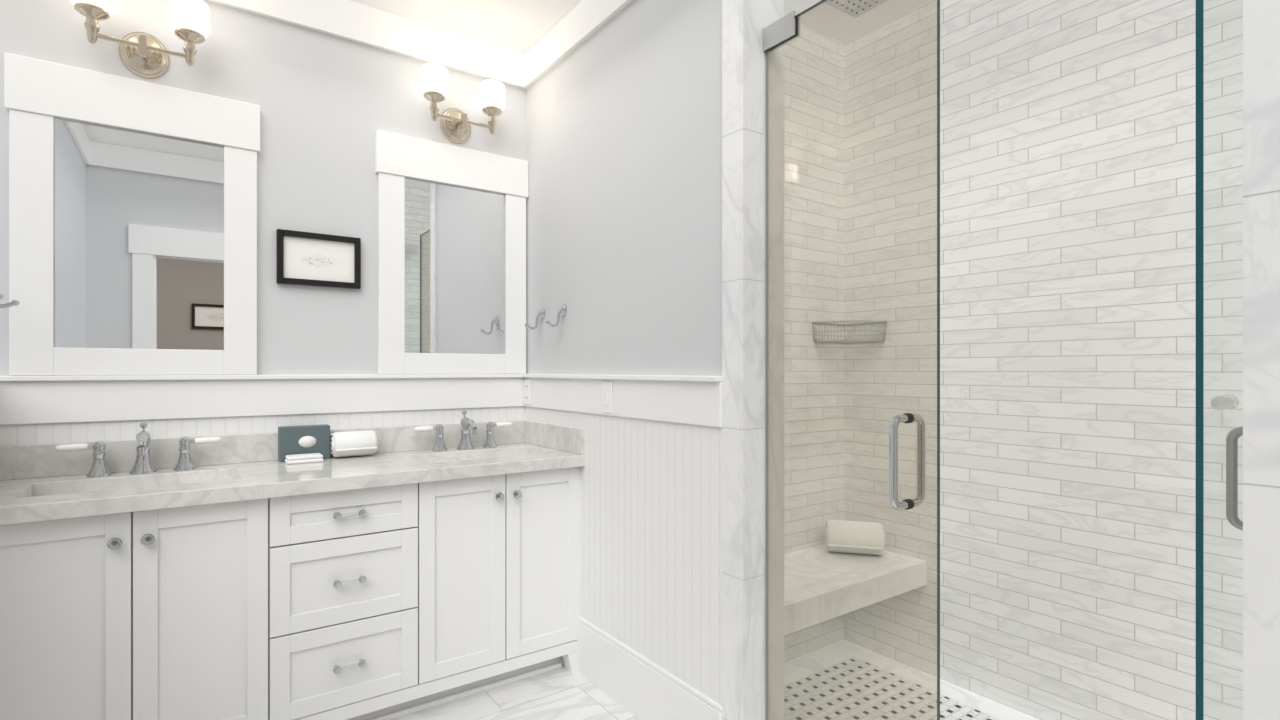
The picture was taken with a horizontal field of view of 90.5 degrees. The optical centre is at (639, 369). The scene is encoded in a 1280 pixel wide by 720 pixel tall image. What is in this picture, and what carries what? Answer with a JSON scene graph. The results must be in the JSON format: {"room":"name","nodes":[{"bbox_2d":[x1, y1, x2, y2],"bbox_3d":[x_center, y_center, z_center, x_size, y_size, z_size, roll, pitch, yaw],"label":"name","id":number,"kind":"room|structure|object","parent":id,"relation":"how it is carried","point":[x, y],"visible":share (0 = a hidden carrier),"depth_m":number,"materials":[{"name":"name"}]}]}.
{"room":"bathroom","nodes":[
{"label":"bathroom","id":0,"kind":"room"},
{"bbox_2d":[0,0,525,375],"bbox_3d":[-1.360,-0.130,2.480,1.945,2.700,0.100,0,0,-35],"label":"wall","id":1,"kind":"structure","parent":0,"point":[330,105],"depth_m":2.45,"materials":[{"name":"white paint"}]},
{"bbox_2d":[4,53,259,374],"bbox_3d":[-1.692,-0.481,2.163,0.680,0.997,0.031,0,0,-35],"label":"mirror","id":2,"kind":"object","parent":1,"relation":"attached to","point":[132,226],"visible":1,"depth_m":2.14,"materials":[{"name":"white mirror"}]},
{"bbox_2d":[70,0,209,77],"bbox_3d":[-1.655,-1.130,2.111,0.366,0.252,0.161,0,0,-35],"label":"sconce","id":3,"kind":"object","parent":1,"relation":"attached to","point":[144,55],"visible":1,"depth_m":2.13,"materials":[{"name":"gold metal"}]},
{"bbox_2d":[0,420,523,477],"bbox_3d":[-1.278,0.287,2.451,1.838,0.105,0.021,0,0,-35],"label":"backsplash","id":4,"kind":"structure","parent":1,"relation":"attached to","point":[31,460],"depth_m":2.33,"materials":[{"name":"white stone"}]},
{"bbox_2d":[276,229,360,288],"bbox_3d":[-1.252,-0.430,2.481,0.295,0.204,0.023,0,0,-35],"label":"picture frame","id":5,"kind":"object","parent":1,"relation":"attached to","point":[313,259],"visible":1,"depth_m":2.48,"materials":[{"name":"black wood"}]},
{"bbox_2d":[375,130,528,373],"bbox_3d":[-0.806,-0.481,2.792,0.675,0.997,0.031,0,0,-35],"label":"mirror","id":6,"kind":"object","parent":1,"relation":"attached to","point":[451,259],"visible":0.98,"depth_m":2.77,"materials":[{"name":"white mirror"}]},
{"bbox_2d":[420,63,504,142],"bbox_3d":[-0.769,-1.130,2.740,0.366,0.252,0.161,0,0,-35],"label":"sconce","id":7,"kind":"object","parent":1,"relation":"attached to","point":[456,123],"visible":1,"depth_m":2.74,"materials":[{"name":"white glass"}]},
{"bbox_2d":[391,665,638,719],"bbox_3d":[-0.504,1.250,1.310,1.985,0.060,3.000,0,0,-35],"label":"floor","id":8,"kind":"structure","parent":0,"point":[562,693],"depth_m":2.32,"materials":[{"name":"tile"}]},
{"bbox_2d":[0,462,584,719],"bbox_3d":[-1.125,0.802,2.235,1.838,0.836,0.548,0,0,-35],"label":"bathroom vanity","id":9,"kind":"object","parent":8,"relation":"on","point":[314,572],"depth_m":1.98,"materials":[{"name":"white wood"}]},
{"bbox_2d":[0,442,584,517],"bbox_3d":[-1.124,0.362,2.233,1.838,0.045,0.553,0,0,-35],"label":"countertop","id":10,"kind":"structure","parent":9,"relation":"on","point":[19,498],"depth_m":2.06,"materials":[{"name":"white stone"}]},
{"bbox_2d":[36,474,235,493],"bbox_3d":[-1.532,0.442,1.941,0.551,0.138,0.306,0,0,-35],"label":"sink","id":11,"kind":"object","parent":10,"relation":"in","point":[233,475],"depth_m":2.01,"materials":[{"name":"white ceramic"}]},
{"bbox_2d":[84,430,195,477],"bbox_3d":[-1.624,0.272,2.071,0.287,0.136,0.160,0,0,-35],"label":"faucet","id":12,"kind":"object","parent":10,"relation":"on","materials":[{"name":"silver metal"}]},
{"bbox_2d":[428,414,499,449],"bbox_3d":[-0.730,0.272,2.706,0.287,0.136,0.160,0,0,-35],"label":"faucet","id":13,"kind":"object","parent":10,"relation":"on","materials":[{"name":"silver metal"}]},
{"bbox_2d":[428,454,499,461],"bbox_3d":[-0.638,0.442,2.576,0.551,0.138,0.306,0,0,-35],"label":"sink","id":14,"kind":"object","parent":10,"relation":"in","point":[481,455],"depth_m":2.63,"materials":[{"name":"white ceramic"}]},
{"bbox_2d":[526,0,721,375],"bbox_3d":[-0.084,-0.130,2.501,0.160,2.700,1.546,0,0,-35],"label":"wall","id":15,"kind":"structure","parent":0,"point":[624,198],"depth_m":2.29,"materials":[{"name":"white paint"}]},
{"bbox_2d":[525,311,539,329],"bbox_3d":[-0.475,-0.228,2.836,0.089,0.099,0.045,0,0,-35],"label":"hook","id":16,"kind":"object","parent":15,"relation":"attached to","point":[538,314],"depth_m":2.84,"materials":[{"name":"silver metal"}]},
{"bbox_2d":[540,305,566,326],"bbox_3d":[-0.358,-0.228,2.671,0.089,0.099,0.045,0,0,-35],"label":"hook","id":17,"kind":"object","parent":15,"relation":"attached to","point":[562,310],"depth_m":2.68,"materials":[{"name":"silver metal"}]},
{"bbox_2d":[524,420,584,453],"bbox_3d":[-0.378,0.287,2.753,0.021,0.105,0.529,0,0,-35],"label":"backsplash","id":18,"kind":"structure","parent":15,"relation":"attached to","point":[572,439],"depth_m":2.71,"materials":[{"name":"white stone"}]},
{"bbox_2d":[577,616,721,719],"bbox_3d":[-0.018,1.109,2.252,0.022,0.222,0.908,0,0,-35],"label":"baseboard","id":19,"kind":"structure","parent":15,"relation":"attached to","point":[636,684],"depth_m":2.20,"materials":[{"name":"white wood"}]},
{"bbox_2d":[722,0,783,719],"bbox_3d":[0.339,-0.130,1.895,0.172,2.700,0.088,0,0,-35],"label":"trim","id":20,"kind":"structure","parent":15,"relation":"attached to","point":[745,23],"depth_m":1.85,"materials":[{"name":"white stone"}]},
{"bbox_2d":[763,0,939,719],"bbox_3d":[0.523,0.104,1.647,0.133,2.207,0.527,0,0,-35],"label":"door","id":21,"kind":"structure","parent":15,"relation":"in","point":[781,32],"depth_m":1.61,"materials":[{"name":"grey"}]},
{"bbox_2d":[350,0,930,54],"bbox_3d":[-0.023,-1.510,1.652,3.165,0.060,3.000,0,0,-35],"label":"ceiling","id":22,"kind":"structure","parent":0,"point":[523,27],"depth_m":2.65,"materials":[{"name":"white paint"}]},
{"bbox_2d":[821,0,888,17],"bbox_3d":[0.824,-1.442,2.328,0.300,0.076,0.300,0,0,-35],"label":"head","id":23,"kind":"structure","parent":22,"relation":"hanging from","point":[854,5],"depth_m":2.44},
{"bbox_2d":[784,23,843,661],"bbox_3d":[0.545,-0.130,2.669,1.060,2.700,0.100,0,0,-35],"label":"wall","id":24,"kind":"structure","parent":0,"point":[811,308],"depth_m":2.76,"materials":[{"name":"tile"}]},
{"bbox_2d":[784,544,926,634],"bbox_3d":[0.649,0.817,2.436,0.958,0.097,0.400,0,0,-35],"label":"bench","id":25,"kind":"object","parent":24,"relation":"attached to","point":[845,582],"depth_m":2.37,"materials":[{"name":"white stone"}]},
{"bbox_2d":[826,520,884,554],"bbox_3d":[0.900,0.702,2.659,0.232,0.130,0.143,0,0,16],"label":"towel","id":26,"kind":"object","parent":25,"relation":"on","point":[855,531],"depth_m":2.61,"materials":[{"name":"white fabric"}]},
{"bbox_2d":[844,0,1242,719],"bbox_3d":[1.466,-0.130,2.201,0.100,2.700,1.730,0,0,-35],"label":"wall","id":27,"kind":"structure","parent":0,"point":[1066,358],"depth_m":2.17,"materials":[{"name":"tile"}]},
{"bbox_2d":[812,320,886,342],"bbox_3d":[0.898,-0.165,2.723,0.220,0.086,0.220,0,0,-35],"label":"basket","id":28,"kind":"object","parent":27,"relation":"attached to","point":[847,340],"depth_m":2.68,"materials":[{"name":"silver metal"}]},
{"bbox_3d":[0.288,-0.130,0.229,2.025,2.700,0.120,0,0,-35],"label":"wall","id":29,"kind":"structure","parent":0,"visible":0},
{"bbox_2d":[1196,0,1242,719],"bbox_3d":[1.140,0.104,1.206,0.506,2.207,0.119,0,0,-35],"label":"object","id":30,"kind":"structure","parent":29,"relation":"in","point":[1223,402],"depth_m":1.06,"materials":[{"name":"teal"}]},
{"bbox_2d":[1243,0,1279,719],"bbox_3d":[0.991,-0.130,0.908,0.092,2.700,0.172,0,0,-35],"label":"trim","id":31,"kind":"structure","parent":29,"relation":"attached to","point":[1261,359],"depth_m":0.93,"materials":[{"name":"white stone"}]},
{"bbox_3d":[-1.307,-0.130,0.813,0.100,2.700,2.680,0,0,-35],"label":"wall","id":32,"kind":"structure","parent":0,"visible":0},
{"bbox_2d":[0,293,10,307],"bbox_3d":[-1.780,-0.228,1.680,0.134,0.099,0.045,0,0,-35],"label":"hook","id":33,"kind":"object","parent":32,"relation":"attached to","point":[7,305],"depth_m":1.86,"materials":[{"name":"silver metal"}]},
{"bbox_2d":[11,300,19,306],"bbox_3d":[-1.896,-0.228,1.843,0.134,0.099,0.045,0,0,-35],"label":"hook","id":34,"kind":"object","parent":32,"relation":"attached to","point":[13,303],"depth_m":1.87,"materials":[{"name":"silver metal"}]},
{"bbox_2d":[0,374,519,424],"bbox_3d":[-1.255,0.094,2.470,1.785,0.152,0.039,0,0,-35],"label":"trim","id":35,"kind":"structure","parent":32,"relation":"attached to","point":[80,398],"depth_m":2.31,"materials":[{"name":"white"}]},
{"bbox_2d":[0,406,523,445],"bbox_3d":[-1.276,0.695,2.473,1.815,1.050,0.010,0,0,-35],"label":"trim","id":36,"kind":"structure","parent":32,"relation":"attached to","point":[44,433],"depth_m":2.31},
{"bbox_2d":[208,0,526,88],"bbox_3d":[-1.273,-1.405,2.470,1.815,0.150,0.018,0,0,-35],"label":"trim","id":37,"kind":"structure","parent":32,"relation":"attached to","point":[347,19],"depth_m":2.64,"materials":[{"name":"white"}]},
{"bbox_2d":[524,379,530,404],"bbox_3d":[-0.523,0.102,2.942,0.007,0.116,0.072,0,0,-35],"label":"outlet","id":38,"kind":"object","parent":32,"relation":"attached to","point":[527,383],"depth_m":2.93,"materials":[{"name":"white plastic"}]},
{"bbox_2d":[524,0,632,87],"bbox_3d":[-0.112,-1.405,2.388,0.018,0.150,1.416,0,0,-35],"label":"trim","id":39,"kind":"structure","parent":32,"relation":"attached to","point":[576,26],"depth_m":2.64,"materials":[{"name":"white"}]},
{"bbox_2d":[602,382,612,412],"bbox_3d":[-0.125,0.102,2.378,0.010,0.116,0.072,0,0,-35],"label":"outlet","id":40,"kind":"object","parent":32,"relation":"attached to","point":[607,397],"depth_m":2.37,"materials":[{"name":"white plastic"}]},
{"bbox_2d":[520,374,721,426],"bbox_3d":[-0.146,0.094,2.418,0.036,0.152,1.328,0,0,-35],"label":"trim","id":41,"kind":"structure","parent":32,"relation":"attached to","point":[695,400],"depth_m":2.21,"materials":[{"name":"white wood"}]},
{"bbox_2d":[524,406,721,704],"bbox_3d":[-0.135,0.695,2.426,0.010,1.050,1.328,0,0,-35],"label":"wainscoting","id":42,"kind":"structure","parent":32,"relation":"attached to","point":[650,540],"depth_m":2.15,"materials":[{"name":"white wood"}]},
{"label":"outside","id":43,"kind":"structure","parent":0,"visible":0},
{"bbox_2d":[784,639,1039,719],"bbox_3d":[0.997,1.249,1.929,1.180,0.062,1.830,0,0,-35],"label":"shower floor","id":44,"kind":"structure","parent":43,"point":[958,702],"depth_m":2.38,"materials":[{"name":"white tile"}]}
]}

